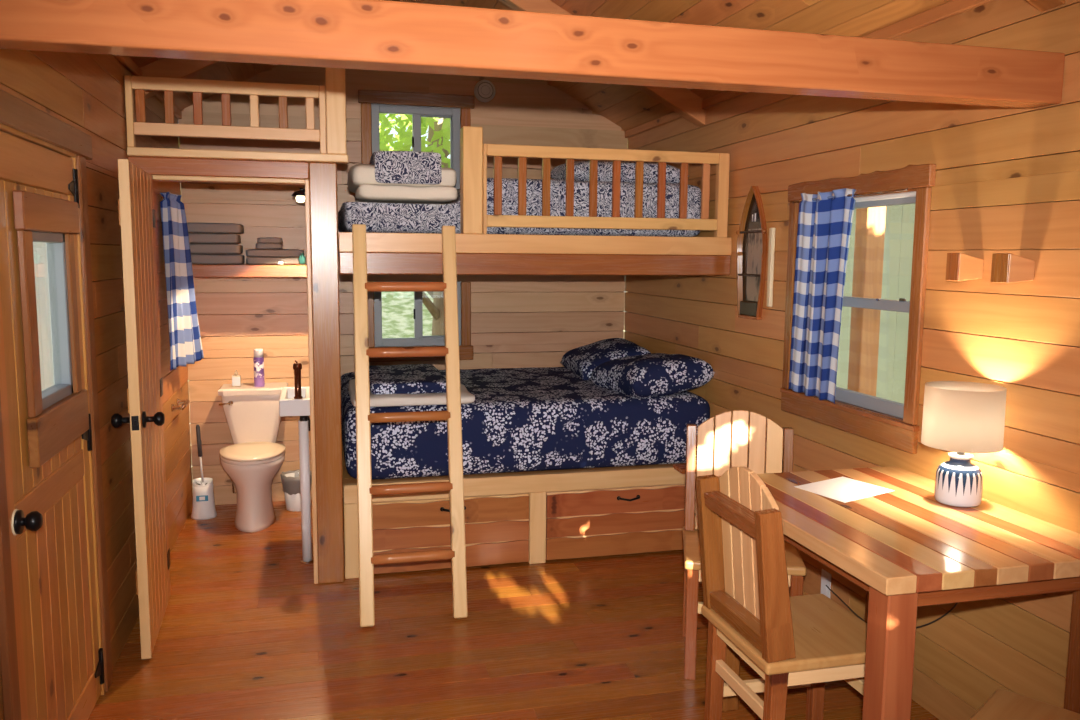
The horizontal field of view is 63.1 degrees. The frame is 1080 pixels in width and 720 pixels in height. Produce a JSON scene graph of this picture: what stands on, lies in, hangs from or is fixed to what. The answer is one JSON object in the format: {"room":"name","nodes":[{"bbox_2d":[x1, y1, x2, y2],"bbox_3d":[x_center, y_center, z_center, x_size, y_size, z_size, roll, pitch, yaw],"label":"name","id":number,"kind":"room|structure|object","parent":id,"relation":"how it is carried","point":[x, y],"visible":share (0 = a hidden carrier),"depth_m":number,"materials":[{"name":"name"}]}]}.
{"room":"cabin bedroom","nodes":[
{"label":"cabin bedroom","id":0,"kind":"room"},
{"bbox_2d":[0,48,192,719],"bbox_3d":[-1.308,0.145,1.878,0.030,2.450,7.420,-1,7,-14],"label":"wall","id":1,"kind":"structure","parent":0,"point":[84,91],"depth_m":3.52,"materials":[{"name":"brown wood"}]},
{"bbox_2d":[0,397,20,719],"bbox_3d":[-1.358,0.368,2.206,0.022,1.930,0.065,-1,7,-14],"label":"trim","id":2,"kind":"structure","parent":1,"relation":"attached to","point":[10,690],"depth_m":2.23,"materials":[{"name":"brown wood"}]},
{"bbox_2d":[0,89,92,159],"bbox_3d":[-1.480,-0.695,2.605,0.024,0.085,1.140,-1,7,-14],"label":"trim","id":3,"kind":"structure","parent":1,"relation":"attached to","point":[15,113],"depth_m":2.58,"materials":[{"name":"brown wood"}]},
{"bbox_2d":[0,130,104,719],"bbox_3d":[-1.472,0.313,2.679,0.103,1.903,0.864,-1,7,-14],"label":"door","id":4,"kind":"structure","parent":1,"relation":"in","point":[47,436],"depth_m":2.60,"materials":[{"name":"brown wood"}]},
{"bbox_2d":[0,123,104,694],"bbox_3d":[-1.505,0.312,2.663,0.062,1.932,0.902,-1,7,-14],"label":"trim","id":5,"kind":"structure","parent":1,"relation":"attached to","point":[4,128],"depth_m":3.05,"materials":[{"name":"brown wood"}]},
{"bbox_2d":[76,155,112,691],"bbox_3d":[-1.596,0.255,3.145,0.022,1.930,0.085,-1,7,-14],"label":"trim","id":6,"kind":"structure","parent":1,"relation":"attached to","point":[81,161],"depth_m":3.13,"materials":[{"name":"brown wood"}]},
{"bbox_2d":[113,55,181,118],"bbox_3d":[-1.273,-1.050,1.743,0.022,0.047,7.420,-1,7,-14],"label":"trim","id":7,"kind":"structure","parent":1,"relation":"attached to","point":[126,61],"depth_m":3.97,"materials":[{"name":"brown wood"}]},
{"bbox_2d":[171,398,189,411],"bbox_3d":[-2.030,0.252,4.969,0.067,0.044,0.244,-1,7,-14],"label":"toilet paper holder","id":8,"kind":"object","parent":1,"relation":"attached to","point":[184,403],"visible":1,"depth_m":4.92,"materials":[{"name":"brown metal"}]},
{"bbox_2d":[160,192,203,370],"bbox_3d":[-1.983,-0.446,4.896,0.144,0.934,0.740,-1,7,-14],"label":"curtain","id":9,"kind":"object","parent":1,"relation":"attached to","point":[184,331],"visible":1,"depth_m":4.74,"materials":[{"name":"blue fabric"}]},
{"bbox_2d":[0,0,1064,108],"bbox_3d":[0.088,-0.779,2.204,2.874,0.141,0.102,-1,7,-14],"label":"tie beam","id":10,"kind":"structure","parent":1,"relation":"attached to","point":[382,35],"depth_m":2.13,"materials":[{"name":"brown wood"}]},
{"bbox_2d":[178,1,627,504],"bbox_3d":[-0.807,-0.740,5.782,2.875,3.300,0.060,-1,7,-14],"label":"wall","id":11,"kind":"structure","parent":0,"point":[531,316],"depth_m":5.63,"materials":[{"name":"brown wood"}]},
{"bbox_2d":[192,264,306,277],"bbox_3d":[-1.790,-0.544,5.358,0.752,0.075,0.318,-1,7,-14],"label":"wall shelf","id":12,"kind":"object","parent":11,"relation":"attached to","point":[199,270],"visible":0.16,"depth_m":5.22,"materials":[{"name":"red wood"}]},
{"bbox_2d":[191,254,244,263],"bbox_3d":[-1.972,-0.608,5.295,0.357,0.063,0.261,-1,7,-14],"label":"folded towel","id":13,"kind":"object","parent":12,"relation":"on","point":[195,258],"visible":0.67,"depth_m":5.18,"materials":[{"name":"brown fabric"}]},
{"bbox_2d":[190,244,242,253],"bbox_3d":[-1.973,-0.669,5.288,0.339,0.063,0.261,-1,7,-14],"label":"folded towel","id":14,"kind":"object","parent":13,"relation":"on","point":[194,248],"visible":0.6,"depth_m":5.17,"materials":[{"name":"brown fabric"}]},
{"bbox_2d":[188,233,240,243],"bbox_3d":[-1.980,-0.729,5.280,0.335,0.063,0.260,-1,7,-14],"label":"folded towel","id":15,"kind":"object","parent":14,"relation":"on","point":[194,238],"visible":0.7,"depth_m":5.17,"materials":[{"name":"brown fabric"}]},
{"bbox_2d":[187,222,243,233],"bbox_3d":[-1.967,-0.790,5.275,0.349,0.063,0.264,-1,7,-14],"label":"folded towel","id":16,"kind":"object","parent":15,"relation":"on","point":[229,228],"visible":0.7,"depth_m":5.16,"materials":[{"name":"brown fabric"}]},
{"bbox_2d":[246,257,298,264],"bbox_3d":[-1.623,-0.606,5.369,0.315,0.046,0.212,-1,7,-14],"label":"hand towel","id":17,"kind":"object","parent":12,"relation":"on","point":[249,260],"visible":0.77,"depth_m":5.27,"materials":[{"name":"brown fabric"}]},
{"bbox_2d":[246,249,303,256],"bbox_3d":[-1.614,-0.652,5.365,0.336,0.048,0.213,-1,7,-14],"label":"hand towel","id":18,"kind":"object","parent":17,"relation":"on","point":[249,252],"visible":0.91,"depth_m":5.27,"materials":[{"name":"brown fabric"}]},
{"bbox_2d":[256,243,282,248],"bbox_3d":[-1.645,-0.692,5.342,0.154,0.035,0.151,-1,7,-14],"label":"washcloth","id":19,"kind":"object","parent":18,"relation":"on","point":[258,245],"visible":0.97,"depth_m":5.27,"materials":[{"name":"brown fabric"}]},
{"bbox_2d":[257,238,282,242],"bbox_3d":[-1.640,-0.725,5.340,0.146,0.035,0.153,-1,7,-14],"label":"washcloth","id":20,"kind":"object","parent":19,"relation":"on","point":[259,240],"visible":0.96,"depth_m":5.27,"materials":[{"name":"brown fabric"}]},
{"bbox_2d":[299,253,305,264],"bbox_3d":[-1.433,-0.608,5.297,0.040,0.070,0.040,-1,7,-14],"label":"jar","id":21,"kind":"object","parent":12,"relation":"on","point":[302,259],"visible":1,"depth_m":5.28,"materials":[{"name":"green glass"}]},
{"bbox_2d":[358,90,474,189],"bbox_3d":[-0.794,-1.363,5.685,0.740,0.700,0.070,-1,7,-14],"label":"window","id":22,"kind":"structure","parent":11,"relation":"in","point":[373,102],"depth_m":5.64,"materials":[{"name":"red wood"}]},
{"bbox_2d":[368,281,472,361],"bbox_3d":[-0.807,-0.258,5.814,0.730,0.525,0.070,-1,7,-14],"label":"window","id":23,"kind":"structure","parent":11,"relation":"in","point":[376,340],"depth_m":5.81,"materials":[{"name":"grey wood"}]},
{"bbox_2d":[474,80,495,101],"bbox_3d":[-0.358,-1.752,5.722,0.140,0.140,0.041,-1,7,-14],"label":"smoke detector","id":24,"kind":"object","parent":11,"relation":"attached to","point":[484,90],"visible":1,"depth_m":5.71,"materials":[{"name":"white plastic"}]},
{"bbox_2d":[338,126,731,274],"bbox_3d":[-0.166,-0.857,5.055,1.977,0.697,1.624,-1,7,-14],"label":"bunk","id":25,"kind":"object","parent":11,"relation":"attached to","point":[478,252],"visible":0.89,"depth_m":4.31,"materials":[{"name":"brown wood"}]},
{"bbox_3d":[-0.214,-0.667,5.063,1.838,0.069,1.391,-1,7,-14],"label":"mattress","id":26,"kind":"object","parent":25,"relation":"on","visible":0},
{"bbox_2d":[338,177,700,236],"bbox_3d":[-0.187,-0.839,4.991,1.854,0.288,1.309,-1,7,-14],"label":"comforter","id":27,"kind":"object","parent":26,"relation":"on","point":[377,217],"visible":0.48,"depth_m":4.38,"materials":[{"name":"blue fabric"}]},
{"bbox_2d":[347,165,456,203],"bbox_3d":[-0.718,-0.895,4.518,0.525,0.182,0.653,-1,7,-14],"label":"folded blanket","id":28,"kind":"object","parent":27,"relation":"on","point":[361,181],"visible":0.78,"depth_m":4.24,"materials":[{"name":"beige fabric"}]},
{"bbox_2d":[370,150,441,183],"bbox_3d":[-0.684,-0.951,4.422,0.323,0.164,0.497,-1,7,-14],"label":"sheet","id":29,"kind":"object","parent":28,"relation":"on","point":[391,166],"visible":0.98,"depth_m":4.19,"materials":[{"name":"blue fabric"}]},
{"bbox_2d":[550,160,688,182],"bbox_3d":[0.419,-1.016,4.824,0.660,0.166,0.459,-1,7,-16],"label":"pillow","id":30,"kind":"object","parent":27,"relation":"on","point":[581,168],"visible":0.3,"depth_m":4.63,"materials":[{"name":"blue fabric"}]},
{"bbox_2d":[88,498,938,719],"bbox_3d":[0.075,1.339,2.440,2.975,0.030,7.552,-1,7,-14],"label":"floor","id":31,"kind":"structure","parent":0,"point":[247,632],"depth_m":3.62,"materials":[{"name":"brown wood"}]},
{"bbox_2d":[191,478,216,519],"bbox_3d":[-2.050,0.843,5.356,0.148,0.234,0.126,-1,7,-14],"label":"brush holder","id":32,"kind":"object","parent":31,"relation":"on","point":[203,506],"visible":1,"depth_m":5.32,"materials":[{"name":"white plastic"}]},
{"bbox_2d":[196,424,206,484],"bbox_3d":[-2.049,0.615,5.330,0.081,0.455,0.067,-1,7,-14],"label":"toilet brush","id":33,"kind":"object","parent":32,"relation":"in","point":[199,442],"visible":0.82,"depth_m":5.31,"materials":[{"name":"white plastic"}]},
{"bbox_2d":[218,382,287,532],"bbox_3d":[-1.733,0.573,5.321,0.404,0.785,0.650,-1,7,-14],"label":"toilet","id":34,"kind":"object","parent":31,"relation":"on","point":[254,459],"visible":0.97,"depth_m":5.26,"materials":[{"name":"ceramic"}]},
{"bbox_2d":[232,370,240,386],"bbox_3d":[-1.868,0.114,5.408,0.052,0.103,0.032,-1,7,-14],"label":"bottle","id":35,"kind":"object","parent":34,"relation":"on","point":[236,379],"visible":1,"depth_m":5.39,"materials":[{"name":"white plastic"}]},
{"bbox_2d":[253,349,264,386],"bbox_3d":[-1.734,0.047,5.424,0.062,0.233,0.062,-1,7,-14],"label":"spray can","id":36,"kind":"object","parent":34,"relation":"on","point":[258,360],"visible":1,"depth_m":5.40,"materials":[{"name":"purple metal"}]},
{"bbox_2d":[280,469,311,511],"bbox_3d":[-1.532,0.823,5.547,0.198,0.236,0.197,-1,7,-14],"label":"trash bin","id":37,"kind":"object","parent":31,"relation":"on","point":[290,480],"visible":0.6,"depth_m":5.48,"materials":[{"name":"white plastic"}]},
{"bbox_2d":[352,224,467,626],"bbox_3d":[-0.589,0.261,3.969,0.486,1.736,0.490,-1,7,-14],"label":"ladder","id":38,"kind":"object","parent":31,"relation":"on","point":[361,287],"visible":1,"depth_m":3.95,"materials":[{"name":"brown wood"}]},
{"bbox_2d":[342,442,713,578],"bbox_3d":[-0.187,0.746,5.282,1.973,0.476,1.535,-1,7,-14],"label":"bed base","id":39,"kind":"object","parent":31,"relation":"on","point":[533,517],"visible":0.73,"depth_m":4.57,"materials":[{"name":"brown wood"}]},
{"bbox_2d":[341,367,709,479],"bbox_3d":[-0.182,0.318,5.235,1.959,0.381,1.492,-1,7,-14],"label":"bedspread","id":40,"kind":"object","parent":39,"relation":"on","point":[541,418],"visible":0.63,"depth_m":4.56,"materials":[{"name":"blue fabric"}]},
{"bbox_2d":[348,376,474,406],"bbox_3d":[-0.708,0.160,4.726,0.623,0.061,0.764,-1,7,-14],"label":"folded blanket","id":41,"kind":"object","parent":40,"relation":"on","point":[467,397],"visible":0.41,"depth_m":4.38,"materials":[{"name":"white fabric"}]},
{"bbox_2d":[369,364,445,394],"bbox_3d":[-0.740,0.098,4.789,0.406,0.069,0.763,-1,7,-14],"label":"sheet","id":42,"kind":"object","parent":41,"relation":"on","point":[394,378],"visible":0.84,"depth_m":4.50,"materials":[{"name":"blue fabric"}]},
{"bbox_2d":[560,337,649,379],"bbox_3d":[0.424,0.001,5.674,0.466,0.264,0.664,-1,7,-11],"label":"pillow","id":43,"kind":"object","parent":40,"relation":"on","point":[582,361],"visible":0.56,"depth_m":5.50,"materials":[{"name":"blue fabric"}]},
{"bbox_2d":[589,352,714,397],"bbox_3d":[0.622,0.088,4.976,0.496,0.257,0.623,-2,7,-20],"label":"pillow","id":44,"kind":"object","parent":40,"relation":"on","point":[655,374],"visible":0.9,"depth_m":4.75,"materials":[{"name":"blue fabric"}]},
{"bbox_2d":[673,463,696,473],"bbox_3d":[0.804,0.579,4.702,0.150,0.026,0.130,-1,7,-14],"label":"board","id":45,"kind":"object","parent":39,"relation":"attached to","point":[681,468],"visible":0.5,"depth_m":4.68,"materials":[{"name":"brown wood"}]},
{"bbox_2d":[682,410,805,679],"bbox_3d":[0.796,0.712,3.497,0.444,0.978,0.485,1,7,8],"label":"dining chair","id":46,"kind":"object","parent":31,"relation":"on","point":[778,443],"visible":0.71,"depth_m":3.60,"materials":[{"name":"brown wood"}]},
{"bbox_2d":[696,466,866,719],"bbox_3d":[0.782,0.803,2.720,0.484,0.978,0.444,-1,7,-14],"label":"dining chair","id":47,"kind":"object","parent":31,"relation":"on","point":[809,641],"visible":0.87,"depth_m":2.64,"materials":[{"name":"brown wood"}]},
{"bbox_2d":[717,466,1079,719],"bbox_3d":[1.075,0.875,2.745,0.753,0.835,1.010,-1,7,-14],"label":"table","id":48,"kind":"object","parent":31,"relation":"on","point":[908,549],"visible":0.8,"depth_m":2.36,"materials":[{"name":"brown wood"}]},
{"bbox_2d":[794,477,894,502],"bbox_3d":[1.014,0.430,2.935,0.274,0.001,0.217,-4,8,-34],"label":"paper sheet","id":49,"kind":"object","parent":48,"relation":"on","point":[843,489],"visible":1,"depth_m":2.93,"materials":[{"name":"white paper"}]},
{"bbox_2d":[826,381,1006,627],"bbox_3d":[1.234,0.546,3.169,0.240,1.022,0.990,-1,7,-14],"label":"table lamp","id":50,"kind":"object","parent":48,"relation":"on","point":[962,418],"visible":0.88,"depth_m":2.70,"materials":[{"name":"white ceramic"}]},
{"bbox_2d":[969,689,1079,719],"bbox_3d":[1.242,0.890,2.018,0.484,0.978,0.444,7,9,43],"label":"dining chair","id":51,"kind":"object","parent":31,"relation":"on","point":[1003,704],"visible":1,"depth_m":2.22,"materials":[{"name":"brown wood"}]},
{"bbox_2d":[129,0,951,130],"bbox_3d":[0.113,-1.395,2.052,3.930,1.055,8.020,-1,7,-14],"label":"ceiling","id":52,"kind":"structure","parent":0,"point":[628,107],"depth_m":3.99,"materials":[{"name":"brown wood"}]},
{"bbox_2d":[140,58,225,98],"bbox_3d":[-1.193,-1.683,4.283,1.438,0.874,0.090,-1,7,-14],"label":"rafter","id":53,"kind":"object","parent":52,"relation":"attached to","point":[163,67],"depth_m":4.14,"materials":[{"name":"brown wood"}]},
{"bbox_2d":[498,0,704,126],"bbox_3d":[0.201,-1.713,4.633,1.438,0.874,0.090,-1,7,-14],"label":"rafter","id":54,"kind":"object","parent":52,"relation":"attached to","point":[682,101],"visible":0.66,"depth_m":4.75,"materials":[{"name":"brown wood"}]},
{"bbox_2d":[1026,0,1064,11],"bbox_3d":[0.788,-1.434,2.312,1.438,0.874,0.090,-1,7,-14],"label":"rafter","id":55,"kind":"object","parent":52,"relation":"attached to","point":[1041,5],"visible":1,"depth_m":2.54,"materials":[{"name":"brown wood"}]},
{"bbox_2d":[624,0,1079,719],"bbox_3d":[1.524,0.084,2.587,0.060,2.450,7.420,-1,7,-14],"label":"wall","id":56,"kind":"structure","parent":0,"point":[985,157],"depth_m":2.94,"materials":[{"name":"brown wood"}]},
{"bbox_2d":[736,186,767,319],"bbox_3d":[1.033,-0.523,4.295,0.038,0.643,0.290,-1,7,-14],"label":"shelf","id":57,"kind":"object","parent":56,"relation":"attached to","point":[752,243],"visible":1,"depth_m":4.30,"materials":[{"name":"red wood"}]},
{"bbox_2d":[746,228,761,300],"bbox_3d":[1.046,-0.463,4.282,0.004,0.350,0.150,-1,7,-14],"label":"print","id":58,"kind":"object","parent":57,"relation":"on","point":[754,235],"depth_m":4.28},
{"bbox_2d":[766,228,775,306],"bbox_3d":[1.084,-0.434,4.127,0.020,0.370,0.030,-1,7,-14],"label":"wooden stick","id":59,"kind":"object","parent":56,"relation":"attached to","point":[771,253],"visible":1,"depth_m":4.12,"materials":[{"name":"beige paint"}]},
{"bbox_2d":[625,0,994,137],"bbox_3d":[1.494,-1.110,2.436,0.022,0.047,7.420,-1,7,-14],"label":"trim","id":60,"kind":"structure","parent":56,"relation":"attached to","point":[954,7],"depth_m":3.17,"materials":[{"name":"brown wood"}]},
{"bbox_2d":[821,569,831,597],"bbox_3d":[1.218,0.957,3.747,0.008,0.114,0.070,-1,7,-14],"label":"wall outlet","id":61,"kind":"object","parent":56,"relation":"attached to","point":[825,576],"visible":0.88,"depth_m":3.74,"materials":[{"name":"white plastic"}]},
{"bbox_2d":[780,164,935,453],"bbox_3d":[1.262,-0.228,3.548,0.088,1.029,0.950,-1,7,-14],"label":"window","id":62,"kind":"structure","parent":56,"relation":"in","point":[890,423],"depth_m":3.33,"materials":[{"name":"brown wood"}]},
{"bbox_2d":[789,188,907,403],"bbox_3d":[1.193,-0.257,3.532,0.081,0.852,0.760,-1,7,-14],"label":"window curtain","id":63,"kind":"object","parent":62,"relation":"attached to","point":[825,219],"visible":1,"depth_m":3.63,"materials":[{"name":"blue fabric"}]},
{"bbox_2d":[854,191,915,201],"bbox_3d":[1.252,-0.637,3.501,0.014,0.018,0.776,-1,7,-14],"label":"rolled blind","id":64,"kind":"object","parent":62,"relation":"attached to","point":[903,196],"depth_m":3.28,"materials":[{"name":"white fabric"}]},
{"bbox_2d":[946,253,982,280],"bbox_3d":[1.375,-0.301,2.847,0.088,0.091,0.067,-1,7,-14],"label":"peg","id":65,"kind":"object","parent":56,"relation":"attached to","point":[959,266],"visible":1,"depth_m":2.82,"materials":[{"name":"brown wood"}]},
{"bbox_2d":[991,253,1034,282],"bbox_3d":[1.425,-0.276,2.649,0.088,0.089,0.077,-1,7,-14],"label":"peg","id":66,"kind":"object","parent":56,"relation":"attached to","point":[1006,267],"visible":1,"depth_m":2.62,"materials":[{"name":"brown wood"}]},
{"bbox_3d":[-1.225,0.006,4.982,0.135,2.000,1.450,-1,7,-14],"label":"wall partition","id":67,"kind":"structure","parent":0,"visible":0},
{"bbox_2d":[111,159,170,658],"bbox_3d":[-1.627,0.180,3.672,0.191,1.930,0.687,-1,7,-14],"label":"door","id":68,"kind":"structure","parent":67,"relation":"in","point":[136,212],"depth_m":3.47,"materials":[{"name":"brown wood"}]},
{"bbox_2d":[128,156,308,179],"bbox_3d":[-1.449,-0.871,3.999,0.770,0.077,0.070,-1,7,-14],"label":"trim","id":69,"kind":"structure","parent":67,"relation":"attached to","point":[151,165],"depth_m":3.97,"materials":[{"name":"red wood"}]},
{"bbox_2d":[152,175,317,583],"bbox_3d":[-1.461,0.132,4.135,0.770,1.945,0.095,-1,7,-14],"label":"trim","id":70,"kind":"structure","parent":67,"relation":"attached to","point":[305,182],"depth_m":4.12,"materials":[{"name":"brown wood"}]},
{"bbox_2d":[124,67,347,186],"bbox_3d":[-1.534,-1.204,4.681,0.945,0.423,1.591,-1,7,-14],"label":"loft railing","id":71,"kind":"object","parent":67,"relation":"on","point":[332,113],"visible":0.7,"depth_m":3.93,"materials":[{"name":"brown wood"}]},
{"bbox_2d":[279,360,313,563],"bbox_3d":[-1.306,0.506,4.732,0.159,1.062,0.487,-1,7,-14],"label":"sink","id":72,"kind":"object","parent":67,"relation":"attached to","point":[293,401],"visible":0.92,"depth_m":4.53,"materials":[{"name":"white ceramic"}]},
{"bbox_2d":[279,386,309,416],"bbox_3d":[-1.307,0.219,4.712,0.158,0.087,0.460,-1,7,-14],"label":"basin","id":73,"kind":"object","parent":72,"relation":"in","point":[290,403],"depth_m":4.50,"materials":[{"name":"white ceramic"}]},
{"bbox_2d":[293,360,302,398],"bbox_3d":[-1.254,0.093,4.554,0.044,0.199,0.134,-1,7,-14],"label":"faucet","id":74,"kind":"object","parent":72,"relation":"on","point":[297,367],"depth_m":4.50,"materials":[{"name":"brown metal"}]},
{"bbox_2d":[292,188,304,202],"bbox_3d":[-1.335,-0.925,4.899,0.100,0.095,0.100,-1,7,-14],"label":"wall sconce","id":75,"kind":"object","parent":67,"relation":"attached to","point":[300,195],"visible":0.76,"depth_m":4.88,"materials":[{"name":"black metal"}]},
{"bbox_2d":[309,162,343,583],"bbox_3d":[-1.026,0.084,4.237,0.125,2.022,0.100,-1,7,-14],"label":"wooden post","id":76,"kind":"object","parent":67,"relation":"attached to","point":[322,176],"depth_m":4.18,"materials":[{"name":"red wood"}]},
{"label":"outside","id":77,"kind":"structure","parent":0,"visible":0},
{"bbox_2d":[188,292,625,487],"bbox_3d":[-1.460,-0.953,5.747,28.000,4.581,44.000,-1,7,-14],"label":"ground","id":78,"kind":"structure","parent":77,"point":[397,307],"depth_m":13.46,"materials":[{"name":"green plant"}]},
{"bbox_2d":[379,114,395,149],"bbox_3d":[-3.310,-2.131,9.931,3.407,4.952,3.503,-1,7,-14],"label":"tree","id":79,"kind":"object","parent":78,"relation":"on","point":[391,123],"visible":0.02,"depth_m":10.16,"materials":[{"name":"green plant"}]},
{"bbox_2d":[379,114,427,149],"bbox_3d":[-3.374,-4.810,16.756,5.126,5.901,5.168,-1,7,-14],"label":"tree","id":80,"kind":"object","parent":78,"relation":"on","point":[397,136],"visible":0.02,"depth_m":16.33,"materials":[{"name":"green plant"}]},
{"bbox_2d":[379,113,449,335],"bbox_3d":[-0.926,-1.511,8.204,2.244,4.748,2.251,-1,7,-14],"label":"tree","id":81,"kind":"object","parent":78,"relation":"on","point":[438,132],"visible":0.08,"depth_m":7.94,"materials":[{"name":"green plant"}]},
{"bbox_2d":[847,206,885,395],"bbox_3d":[1.909,-0.242,5.159,0.120,3.300,0.120,-1,7,-14],"label":"porch post","id":82,"kind":"object","parent":78,"relation":"on","point":[870,222],"visible":0.16,"depth_m":5.10,"materials":[{"name":"brown wood"}]},
{"bbox_2d":[836,204,914,403],"bbox_3d":[3.571,-0.926,6.452,1.900,4.280,7.500,-1,7,-14],"label":"outbuilding","id":83,"kind":"structure","parent":78,"relation":"on","point":[899,221],"depth_m":7.27,"materials":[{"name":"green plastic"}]},
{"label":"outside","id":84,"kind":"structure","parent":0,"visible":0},
{"bbox_2d":[33,242,54,390],"bbox_3d":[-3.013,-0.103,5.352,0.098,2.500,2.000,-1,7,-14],"label":"window pane","id":85,"kind":"object","parent":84,"point":[39,248],"visible":0.03,"depth_m":5.37,"materials":[{"name":"clear glass"}]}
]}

